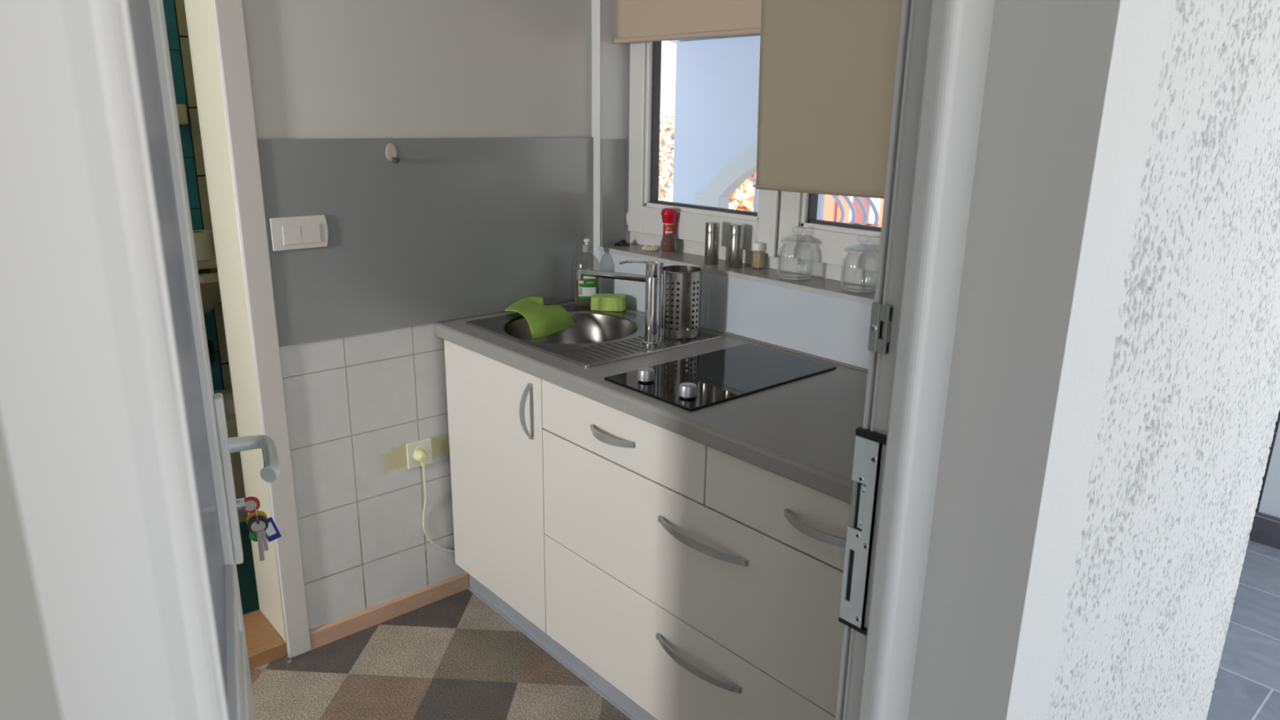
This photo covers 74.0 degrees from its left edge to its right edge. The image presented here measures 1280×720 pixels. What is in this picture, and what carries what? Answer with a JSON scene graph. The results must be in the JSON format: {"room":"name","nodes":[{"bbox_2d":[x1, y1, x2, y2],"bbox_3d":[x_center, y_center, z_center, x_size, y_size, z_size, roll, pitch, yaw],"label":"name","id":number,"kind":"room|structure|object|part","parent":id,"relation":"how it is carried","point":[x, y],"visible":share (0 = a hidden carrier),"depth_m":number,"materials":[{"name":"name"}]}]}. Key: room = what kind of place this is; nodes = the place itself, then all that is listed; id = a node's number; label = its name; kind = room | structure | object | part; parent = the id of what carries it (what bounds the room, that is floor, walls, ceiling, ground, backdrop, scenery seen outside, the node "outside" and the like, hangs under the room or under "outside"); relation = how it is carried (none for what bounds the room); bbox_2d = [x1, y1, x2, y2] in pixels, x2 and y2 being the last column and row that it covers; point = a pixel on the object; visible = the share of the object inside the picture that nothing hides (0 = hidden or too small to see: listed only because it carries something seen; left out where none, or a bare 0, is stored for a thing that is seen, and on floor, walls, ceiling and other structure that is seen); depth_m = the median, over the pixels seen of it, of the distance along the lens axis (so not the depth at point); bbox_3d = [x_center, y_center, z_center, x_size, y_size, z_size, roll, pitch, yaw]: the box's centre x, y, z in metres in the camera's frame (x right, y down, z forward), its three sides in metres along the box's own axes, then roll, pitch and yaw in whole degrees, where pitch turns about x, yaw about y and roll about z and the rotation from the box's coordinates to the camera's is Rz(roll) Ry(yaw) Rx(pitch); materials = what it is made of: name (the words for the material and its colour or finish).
{"room":"kitchen","nodes":[
{"label":"kitchen","id":0,"kind":"room"},
{"bbox_2d":[162,0,231,391],"bbox_3d":[-2.106,-0.527,2.839,1.800,2.520,0.120,-13,21,-40],"label":"wall","id":1,"kind":"structure","parent":0,"point":[175,14],"depth_m":3.12,"materials":[{"name":"teal tile"}]},
{"bbox_2d":[176,104,188,124],"bbox_3d":[-1.652,-0.877,3.032,0.057,0.070,0.050,-13,21,-40],"label":"soap dispenser","id":2,"kind":"object","parent":1,"relation":"attached to","point":[181,108],"visible":0.49,"depth_m":3.02,"materials":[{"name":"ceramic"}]},
{"bbox_2d":[196,257,221,363],"bbox_3d":[-1.587,-0.147,3.068,0.480,0.391,0.400,-13,21,-40],"label":"basin","id":3,"kind":"object","parent":1,"relation":"attached to","point":[209,282],"visible":0.14,"depth_m":3.01,"materials":[{"name":"beige ceramic"}]},
{"bbox_2d":[192,230,216,260],"bbox_3d":[-1.631,-0.425,3.146,0.099,0.100,0.099,-13,21,-40],"label":"toilet roll","id":4,"kind":"object","parent":3,"relation":"on","point":[204,244],"visible":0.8,"depth_m":3.12,"materials":[{"name":"beige paper"}]},
{"bbox_3d":[-1.586,-0.239,3.042,0.480,0.190,0.400,-13,21,-40],"label":"bowl","id":5,"kind":"part","parent":3,"relation":"part of","materials":[{"name":"beige ceramic"}]},
{"bbox_2d":[235,521,259,614],"bbox_3d":[-1.812,0.764,2.748,1.920,0.100,1.200,-13,21,-40],"label":"floor","id":6,"kind":"structure","parent":0,"point":[246,570],"depth_m":2.78,"materials":[{"name":"teal"}]},
{"bbox_2d":[213,388,248,522],"bbox_3d":[-1.520,0.369,3.175,0.388,0.430,0.388,-13,21,-40],"label":"toilet bowl","id":7,"kind":"object","parent":6,"relation":"on","point":[228,397],"visible":0.07,"depth_m":3.09,"materials":[{"name":"beige ceramic"}]},
{"bbox_3d":[-1.517,0.171,3.118,0.388,0.018,0.388,-13,21,-40],"label":"seat","id":8,"kind":"part","parent":7,"relation":"part of","materials":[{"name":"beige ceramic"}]},
{"bbox_3d":[-1.520,0.379,3.178,0.378,0.410,0.378,-13,21,-40],"label":"bowl","id":9,"kind":"part","parent":7,"relation":"part of","materials":[{"name":"beige ceramic"}]},
{"bbox_2d":[242,0,591,629],"bbox_3d":[-1.394,-0.266,1.829,3.530,2.440,0.226,-13,21,-40],"label":"wall","id":10,"kind":"structure","parent":0,"point":[319,68],"depth_m":2.37,"materials":[{"name":"white tile"}]},
{"bbox_2d":[183,0,311,657],"bbox_3d":[-1.345,-0.114,1.910,0.936,2.095,0.240,-13,21,-40],"label":"trim","id":11,"kind":"structure","parent":10,"relation":"attached to","point":[216,29],"depth_m":2.13,"materials":[{"name":"grey wood"}]},
{"bbox_2d":[243,609,286,670],"bbox_3d":[-1.362,0.864,2.204,0.799,0.062,0.220,-13,21,-40],"label":"trim","id":12,"kind":"structure","parent":10,"relation":"attached to","point":[264,645],"depth_m":2.38,"materials":[{"name":"brown wood"}]},
{"bbox_2d":[309,571,469,649],"bbox_3d":[-0.744,0.750,2.568,0.509,0.058,0.011,-13,21,-40],"label":"baseboard","id":13,"kind":"structure","parent":10,"relation":"attached to","point":[332,631],"depth_m":2.55,"materials":[{"name":"brown wood"}]},
{"bbox_2d":[405,437,432,469],"bbox_3d":[-0.651,0.276,2.510,0.078,0.079,0.012,-13,21,-40],"label":"wall socket","id":14,"kind":"object","parent":10,"relation":"attached to","point":[425,444],"visible":0.83,"depth_m":2.50,"materials":[{"name":"beige plastic"}]},
{"bbox_2d":[413,448,454,551],"bbox_3d":[-0.604,0.438,2.580,0.149,0.381,0.039,-13,21,-40],"label":"plug","id":15,"kind":"object","parent":14,"relation":"attached to","point":[420,455],"visible":0.96,"depth_m":2.51,"materials":[{"name":"beige plastic"}]},
{"bbox_2d":[257,137,593,346],"bbox_3d":[-0.536,-0.368,2.425,1.022,0.514,0.006,-13,21,-40],"label":"panel","id":16,"kind":"object","parent":10,"relation":"attached to","point":[456,228],"visible":0.8,"depth_m":2.36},
{"bbox_2d":[269,214,328,251],"bbox_3d":[-0.854,-0.320,2.135,0.141,0.081,0.010,-13,21,-40],"label":"light switch","id":17,"kind":"object","parent":16,"relation":"attached to","point":[293,233],"visible":1,"depth_m":2.13,"materials":[{"name":"grey plastic"}]},
{"bbox_2d":[385,142,399,164],"bbox_3d":[-0.652,-0.545,2.242,0.029,0.053,0.027,-13,21,-40],"label":"wall hook","id":18,"kind":"object","parent":16,"relation":"attached to","point":[390,152],"visible":1,"depth_m":2.25,"materials":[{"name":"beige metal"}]},
{"bbox_3d":[-0.660,-0.551,2.249,0.029,0.046,0.004,-13,21,-40],"label":"hook plate","id":19,"kind":"part","parent":18,"relation":"part of","materials":[{"name":"silver metal"}]},
{"bbox_3d":[-0.647,-0.529,2.251,0.027,0.017,0.010,11,19,32],"label":"hook arm","id":20,"kind":"part","parent":18,"relation":"part of","materials":[{"name":"grey metal"}]},
{"bbox_2d":[249,588,631,719],"bbox_3d":[-0.818,1.111,1.450,3.200,0.020,1.690,-13,21,-40],"label":"floor","id":21,"kind":"structure","parent":0,"point":[452,657],"depth_m":2.30,"materials":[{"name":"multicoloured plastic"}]},
{"bbox_2d":[285,653,293,664],"bbox_3d":[-0.973,0.826,2.350,0.024,0.026,0.023,-13,21,-40],"label":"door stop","id":22,"kind":"object","parent":21,"relation":"on","point":[287,662],"visible":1,"depth_m":2.35,"materials":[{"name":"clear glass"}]},
{"bbox_2d":[444,339,546,632],"bbox_3d":[-0.216,0.295,2.543,0.583,0.726,0.486,-13,21,-40],"label":"base cabinet","id":23,"kind":"object","parent":21,"relation":"on","point":[495,428],"visible":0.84,"depth_m":2.35,"materials":[{"name":"white"}]},
{"bbox_3d":[-0.287,0.133,2.151,0.032,0.148,0.017,-13,21,-40],"label":"handle","id":24,"kind":"part","parent":23,"relation":"part of","materials":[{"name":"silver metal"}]},
{"bbox_2d":[467,574,657,719],"bbox_3d":[-0.022,0.850,2.152,0.021,0.118,1.578,-13,21,-40],"label":"plinth","id":25,"kind":"object","parent":21,"relation":"on","point":[603,687],"visible":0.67,"depth_m":2.37,"materials":[{"name":"grey metal"}]},
{"bbox_2d":[541,378,850,719],"bbox_3d":[0.300,0.465,1.981,0.583,0.726,1.074,-13,21,-40],"label":"base cabinet","id":26,"kind":"object","parent":21,"relation":"on","point":[700,581],"visible":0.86,"depth_m":1.81,"materials":[{"name":"white"}]},
{"bbox_3d":[-0.072,0.173,1.908,0.032,0.017,0.148,-13,21,-40],"label":"handle","id":27,"kind":"part","parent":26,"relation":"part of","materials":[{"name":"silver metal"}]},
{"bbox_3d":[-0.051,0.168,1.921,0.018,0.131,0.567,-13,21,-40],"label":"drawer","id":28,"kind":"part","parent":26,"relation":"part of","materials":[{"name":"white laminate"}]},
{"bbox_2d":[435,300,867,504],"bbox_3d":[0.151,0.035,2.067,0.577,0.048,1.598,-13,21,-40],"label":"countertop","id":29,"kind":"structure","parent":26,"relation":"on","point":[802,431],"depth_m":1.79,"materials":[{"name":"grey laminate"}]},
{"bbox_2d":[465,303,720,367],"bbox_3d":[-0.142,-0.016,2.418,0.472,0.154,0.580,-13,21,-40],"label":"sink","id":30,"kind":"object","parent":29,"relation":"in","point":[596,338],"visible":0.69,"depth_m":2.44,"materials":[{"name":"metal"}]},
{"bbox_2d":[504,296,574,340],"bbox_3d":[-0.313,-0.130,2.521,0.191,0.066,0.256,-13,21,-40],"label":"cleaning cloth","id":31,"kind":"object","parent":30,"relation":"on","point":[544,321],"visible":1,"depth_m":2.48,"materials":[{"name":"green fabric"}]},
{"bbox_3d":[-0.198,-0.024,2.448,0.384,0.150,0.384,-13,21,-40],"label":"bowl","id":32,"kind":"part","parent":30,"relation":"part of","materials":[{"name":"metal"}]},
{"bbox_2d":[573,238,599,306],"bbox_3d":[-0.167,-0.276,2.667,0.085,0.212,0.055,2,16,4],"label":"soap bottle","id":33,"kind":"object","parent":30,"relation":"on","point":[584,290],"visible":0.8,"depth_m":2.66,"materials":[{"name":"clear plastic"}]},
{"bbox_2d":[591,293,626,311],"bbox_3d":[-0.098,-0.179,2.636,0.107,0.042,0.067,3,16,7],"label":"sponge","id":34,"kind":"object","parent":30,"relation":"on","point":[599,302],"visible":1,"depth_m":2.61,"materials":[{"name":"green plastic"}]},
{"bbox_2d":[660,265,702,338],"bbox_3d":[0.108,-0.160,2.323,0.119,0.182,0.119,-9,19,-32],"label":"basket","id":35,"kind":"object","parent":30,"relation":"on","point":[683,296],"visible":0.81,"depth_m":2.28,"materials":[{"name":"metal"}]},
{"bbox_2d":[576,260,666,346],"bbox_3d":[-0.068,-0.169,2.283,0.287,0.221,0.086,10,18,28],"label":"kitchen faucet","id":36,"kind":"object","parent":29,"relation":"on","point":[654,278],"visible":1,"depth_m":2.23,"materials":[{"name":"silver metal"}]},
{"bbox_3d":[-0.070,-0.223,2.288,0.264,0.040,0.023,13,20,36],"label":"spout","id":37,"kind":"part","parent":36,"relation":"part of","materials":[{"name":"silver metal"}]},
{"bbox_3d":[0.003,-0.240,2.201,0.115,0.035,0.017,0,16,-1],"label":"lever","id":38,"kind":"part","parent":36,"relation":"part of","materials":[{"name":"silver metal"}]},
{"bbox_2d":[604,342,835,411],"bbox_3d":[0.197,0.039,2.010,0.498,0.078,0.284,-13,21,-40],"label":"cooktop","id":39,"kind":"object","parent":29,"relation":"in","point":[694,383],"visible":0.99,"depth_m":1.97,"materials":[{"name":"black glass"}]},
{"bbox_3d":[0.014,0.033,1.925,0.038,0.024,0.038,-13,21,-40],"label":"knob","id":40,"kind":"part","parent":39,"relation":"part of","materials":[{"name":"silver metal"}]},
{"bbox_3d":[0.102,0.065,1.819,0.038,0.024,0.038,-13,21,-40],"label":"knob","id":41,"kind":"part","parent":39,"relation":"part of","materials":[{"name":"silver metal"}]},
{"bbox_3d":[0.567,0.032,2.023,0.007,0.006,0.985,-13,21,-40],"label":"sealing strip","id":42,"kind":"part","parent":29,"relation":"part of","materials":[{"name":"grey plastic"}]},
{"bbox_3d":[0.109,0.714,1.880,0.018,0.297,1.073,-13,21,-40],"label":"drawer","id":43,"kind":"part","parent":26,"relation":"part of","materials":[{"name":"white laminate"}]},
{"bbox_3d":[0.113,0.651,1.819,0.032,0.017,0.252,-13,21,-40],"label":"handle","id":44,"kind":"part","parent":26,"relation":"part of","materials":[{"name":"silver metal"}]},
{"bbox_3d":[0.116,0.372,1.740,0.032,0.017,0.252,-13,21,-40],"label":"handle","id":45,"kind":"part","parent":26,"relation":"part of","materials":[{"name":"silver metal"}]},
{"bbox_3d":[0.305,0.285,1.533,0.018,0.131,0.502,-13,21,-40],"label":"drawer","id":46,"kind":"part","parent":26,"relation":"part of","materials":[{"name":"white laminate"}]},
{"bbox_3d":[0.311,0.299,1.490,0.032,0.017,0.164,-13,21,-40],"label":"handle","id":47,"kind":"part","parent":26,"relation":"part of","materials":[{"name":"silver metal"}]},
{"bbox_2d":[0,0,1279,719],"bbox_3d":[-0.763,-0.043,1.270,3.690,2.540,2.120,-13,21,-40],"label":"wall","id":48,"kind":"structure","parent":0,"point":[1113,408],"depth_m":1.06,"materials":[{"name":"grey paint"}]},
{"bbox_2d":[126,0,280,719],"bbox_3d":[-0.471,0.187,0.955,0.148,2.000,0.799,-7,18,-25],"label":"door","id":49,"kind":"structure","parent":48,"relation":"in","point":[211,446],"depth_m":1.09,"materials":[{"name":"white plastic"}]},
{"bbox_3d":[-0.495,-0.148,0.843,0.033,1.115,0.617,-7,18,-25],"label":"glass","id":50,"kind":"part","parent":49,"relation":"part of","materials":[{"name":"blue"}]},
{"bbox_3d":[-0.506,0.192,0.938,0.070,2.000,0.797,-7,18,-25],"label":"frame","id":51,"kind":"part","parent":49,"relation":"part of","materials":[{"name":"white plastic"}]},
{"bbox_3d":[-0.506,0.746,1.102,0.058,0.645,0.617,-7,18,-25],"label":"panel","id":52,"kind":"part","parent":49,"relation":"part of","materials":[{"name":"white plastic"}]},
{"bbox_3d":[-0.559,0.142,1.255,0.061,0.029,0.157,-13,21,-40],"label":"handle","id":53,"kind":"part","parent":49,"relation":"part of","materials":[{"name":"white plastic"}]},
{"bbox_2d":[242,496,281,560],"bbox_3d":[-0.598,0.265,1.338,0.057,0.110,0.020,-7,18,-25],"label":"bunch","id":54,"kind":"object","parent":49,"relation":"hanging from","point":[261,528],"visible":1,"depth_m":1.33,"materials":[{"name":"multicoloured metal"}]},
{"bbox_2d":[0,0,995,719],"bbox_3d":[0.007,0.217,0.804,0.942,2.120,0.120,-13,21,-40],"label":"trim","id":55,"kind":"structure","parent":48,"relation":"attached to","point":[92,414],"depth_m":0.46,"materials":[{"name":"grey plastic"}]},
{"bbox_2d":[838,426,887,635],"bbox_3d":[0.291,0.226,1.106,0.011,0.281,0.046,-13,21,-40],"label":"strike plate","id":56,"kind":"object","parent":48,"relation":"attached to","point":[869,452],"visible":0.92,"depth_m":1.10,"materials":[{"name":"metal"}]},
{"bbox_2d":[867,302,893,355],"bbox_3d":[0.292,-0.038,1.034,0.011,0.061,0.026,-13,21,-40],"label":"latch keeper","id":57,"kind":"object","parent":48,"relation":"attached to","point":[882,313],"visible":1,"depth_m":1.03,"materials":[{"name":"silver metal"}]},
{"bbox_2d":[668,34,760,44],"bbox_3d":[1.358,-1.540,2.932,2.130,0.520,5.520,-13,21,-40],"label":"ceiling","id":58,"kind":"structure","parent":0,"point":[694,39],"depth_m":5.29,"materials":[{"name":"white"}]},
{"bbox_2d":[591,0,873,336],"bbox_3d":[0.555,-0.291,2.200,0.300,2.540,1.814,-13,21,-40],"label":"wall","id":59,"kind":"structure","parent":0,"point":[615,58],"depth_m":2.65,"materials":[{"name":"white paint"}]},
{"bbox_2d":[593,0,600,270],"bbox_3d":[-0.131,-0.931,2.598,0.003,1.511,0.033,-13,21,-40],"label":"trim","id":60,"kind":"structure","parent":59,"relation":"attached to","point":[597,3],"depth_m":2.66,"materials":[{"name":"white paint"}]},
{"bbox_2d":[601,138,626,246],"bbox_3d":[-0.085,-0.538,2.734,0.098,0.336,0.005,-13,21,-40],"label":"panel","id":61,"kind":"object","parent":59,"relation":"attached to","point":[613,150],"visible":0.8,"depth_m":2.73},
{"bbox_2d":[613,0,761,44],"bbox_3d":[0.143,-1.039,2.355,0.041,0.286,0.640,-13,21,-40],"label":"roller blind","id":62,"kind":"object","parent":59,"relation":"attached to","point":[636,20],"visible":0.95,"depth_m":2.38,"materials":[{"name":"beige fabric"}]},
{"bbox_2d":[599,250,871,368],"bbox_3d":[0.384,-0.107,2.211,0.006,0.164,1.562,-13,21,-40],"label":"panel","id":63,"kind":"object","parent":59,"relation":"attached to","point":[830,327],"visible":0.31,"depth_m":2.24,"materials":[{"name":"grey"}]},
{"bbox_2d":[598,40,881,304],"bbox_3d":[0.470,-0.651,2.126,0.218,0.930,1.563,-13,21,-40],"label":"window","id":64,"kind":"structure","parent":59,"relation":"in","point":[778,212],"depth_m":2.41,"materials":[{"name":"white plastic"}]},
{"bbox_2d":[614,240,630,245],"bbox_3d":[-0.058,-0.382,2.764,0.050,0.019,0.020,2,16,3],"label":"clip","id":65,"kind":"object","parent":64,"relation":"on","point":[624,242],"visible":1,"depth_m":2.76,"materials":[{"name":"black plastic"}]},
{"bbox_3d":[-0.059,-0.384,2.764,0.039,0.016,0.008,1,16,0],"label":"clip arm","id":66,"kind":"part","parent":65,"relation":"part of","materials":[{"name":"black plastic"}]},
{"bbox_2d":[641,244,659,250],"bbox_3d":[0.035,-0.355,2.678,0.053,0.016,0.027,-4,17,-16],"label":"seashell","id":67,"kind":"object","parent":64,"relation":"on","point":[646,247],"visible":1,"depth_m":2.67,"materials":[{"name":"beige"}]},
{"bbox_2d":[660,207,677,253],"bbox_3d":[0.088,-0.398,2.611,0.051,0.139,0.051,-13,21,-40],"label":"pepper mill","id":68,"kind":"object","parent":64,"relation":"on","point":[668,215],"visible":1,"depth_m":2.60,"materials":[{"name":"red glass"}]},
{"bbox_3d":[0.199,-0.771,2.474,0.070,0.849,0.625,-13,21,-40],"label":"sash","id":69,"kind":"part","parent":64,"relation":"part of","materials":[{"name":"white plastic"}]},
{"bbox_2d":[704,222,719,265],"bbox_3d":[0.206,-0.335,2.433,0.041,0.120,0.041,-13,21,-40],"label":"spice shaker","id":70,"kind":"object","parent":64,"relation":"on","point":[712,228],"visible":1,"depth_m":2.42,"materials":[{"name":"metal"}]},
{"bbox_2d":[728,223,744,267],"bbox_3d":[0.271,-0.322,2.392,0.041,0.120,0.041,-13,21,-40],"label":"spice shaker","id":71,"kind":"object","parent":64,"relation":"on","point":[736,231],"visible":1,"depth_m":2.38,"materials":[{"name":"metal"}]},
{"bbox_3d":[0.364,-0.227,2.301,0.131,0.010,1.354,-13,21,-40],"label":"sill","id":72,"kind":"part","parent":64,"relation":"part of","materials":[{"name":"grey laminate"}]},
{"bbox_3d":[0.452,-0.691,2.241,0.085,0.918,1.355,-13,21,-40],"label":"frame","id":73,"kind":"part","parent":64,"relation":"part of","materials":[{"name":"white plastic"}]},
{"bbox_2d":[751,241,765,269],"bbox_3d":[0.331,-0.293,2.377,0.037,0.074,0.037,-13,21,-40],"label":"spice shaker","id":74,"kind":"object","parent":64,"relation":"on","point":[757,246],"visible":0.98,"depth_m":2.36,"materials":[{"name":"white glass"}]},
{"bbox_3d":[0.331,-0.285,2.379,0.035,0.058,0.035,-13,21,-40],"label":"pot","id":75,"kind":"part","parent":74,"relation":"part of","materials":[{"name":"clear glass"}]},
{"bbox_3d":[0.332,-0.318,2.369,0.037,0.022,0.037,-13,21,-40],"label":"lid","id":76,"kind":"part","parent":74,"relation":"part of","materials":[{"name":"white plastic"}]},
{"bbox_2d":[777,226,813,279],"bbox_3d":[0.411,-0.283,2.234,0.094,0.136,0.094,-13,21,-40],"label":"glass jar","id":77,"kind":"object","parent":64,"relation":"on","point":[784,277],"visible":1,"depth_m":2.23,"materials":[{"name":"clear glass"}]},
{"bbox_3d":[0.412,-0.329,2.220,0.087,0.042,0.087,-13,21,-40],"label":"lid","id":78,"kind":"part","parent":77,"relation":"part of","materials":[{"name":"clear glass"}]},
{"bbox_2d":[752,0,902,198],"bbox_3d":[0.532,-0.710,1.936,0.040,0.675,0.692,-13,21,-40],"label":"roller blind","id":79,"kind":"object","parent":64,"relation":"attached to","point":[828,68],"visible":0.58,"depth_m":2.03,"materials":[{"name":"beige fabric"}]},
{"bbox_3d":[0.637,-0.627,1.997,0.070,0.849,0.688,-13,21,-40],"label":"sash","id":80,"kind":"part","parent":64,"relation":"part of","materials":[{"name":"white plastic"}]},
{"bbox_2d":[840,235,879,293],"bbox_3d":[0.544,-0.239,2.088,0.094,0.136,0.094,-13,21,-40],"label":"glass jar","id":81,"kind":"object","parent":64,"relation":"on","point":[862,290],"visible":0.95,"depth_m":2.08,"materials":[{"name":"clear glass"}]},
{"bbox_3d":[0.545,-0.285,2.075,0.087,0.042,0.087,-13,21,-40],"label":"lid","id":82,"kind":"part","parent":81,"relation":"part of","materials":[{"name":"clear glass"}]},
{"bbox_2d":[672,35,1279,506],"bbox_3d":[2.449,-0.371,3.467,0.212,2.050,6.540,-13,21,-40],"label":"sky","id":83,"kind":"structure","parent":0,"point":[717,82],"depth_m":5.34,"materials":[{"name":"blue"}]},
{"bbox_2d":[1206,540,1279,719],"bbox_3d":[1.750,0.890,2.970,1.930,0.120,9.200,-13,21,-40],"label":"floor","id":84,"kind":"structure","parent":0,"point":[1246,686],"depth_m":2.69,"materials":[{"name":"grey tile"}]},
{"bbox_2d":[1248,422,1279,549],"bbox_3d":[2.619,-0.421,2.981,0.160,2.420,0.360,-13,21,-40],"label":"wall","id":85,"kind":"structure","parent":84,"relation":"on","point":[1265,530],"depth_m":3.32,"materials":[{"name":"paint"}]},
{"label":"outside","id":86,"kind":"structure","parent":0,"visible":0},
{"bbox_2d":[658,154,671,187],"bbox_3d":[16.674,-5.851,30.493,57.500,0.200,60.000,-13,21,-40],"label":"ground","id":87,"kind":"structure","parent":86,"point":[664,154],"depth_m":44.74,"materials":[{"name":"white"}]},
{"bbox_2d":[658,109,742,208],"bbox_3d":[0.289,-3.957,20.906,3.214,4.302,6.517,-13,21,-40],"label":"tree","id":88,"kind":"object","parent":87,"relation":"on","point":[668,138],"visible":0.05,"depth_m":19.66,"materials":[{"name":"orange plant"}]},
{"bbox_2d":[663,172,756,211],"bbox_3d":[1.215,-1.458,11.228,1.962,3.062,2.105,-13,21,-40],"label":"autumn tree","id":89,"kind":"object","parent":87,"relation":"on","point":[743,196],"visible":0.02,"depth_m":10.42,"materials":[{"name":"orange plant"}]},
{"bbox_2d":[822,194,884,226],"bbox_3d":[5.727,-2.968,11.228,4.100,4.600,7.100,-13,21,-40],"label":"house","id":90,"kind":"structure","parent":87,"relation":"on","point":[832,212],"depth_m":12.52,"materials":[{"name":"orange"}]},
{"bbox_2d":[850,196,871,224],"bbox_3d":[3.214,-2.546,12.247,0.040,1.150,0.280,-13,21,-40],"label":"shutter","id":91,"kind":"object","parent":90,"relation":"hanging from","point":[859,219],"depth_m":12.34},
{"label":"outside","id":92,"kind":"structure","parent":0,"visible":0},
{"bbox_2d":[750,177,879,226],"bbox_3d":[1.677,-0.321,4.776,0.085,1.205,2.820,-13,21,-40],"label":"iron railing","id":93,"kind":"object","parent":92,"point":[820,206],"visible":0.19,"depth_m":5.14,"materials":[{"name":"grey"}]},
{"bbox_3d":[0.767,-0.605,5.732,0.034,1.195,0.034,-13,21,-40],"label":"post","id":94,"kind":"part","parent":93,"relation":"part of","materials":[{"name":"white metal"}]},
{"bbox_3d":[1.104,-0.494,5.365,0.034,1.195,0.034,-13,21,-40],"label":"post","id":95,"kind":"part","parent":93,"relation":"part of","materials":[{"name":"white paint"}]}
]}

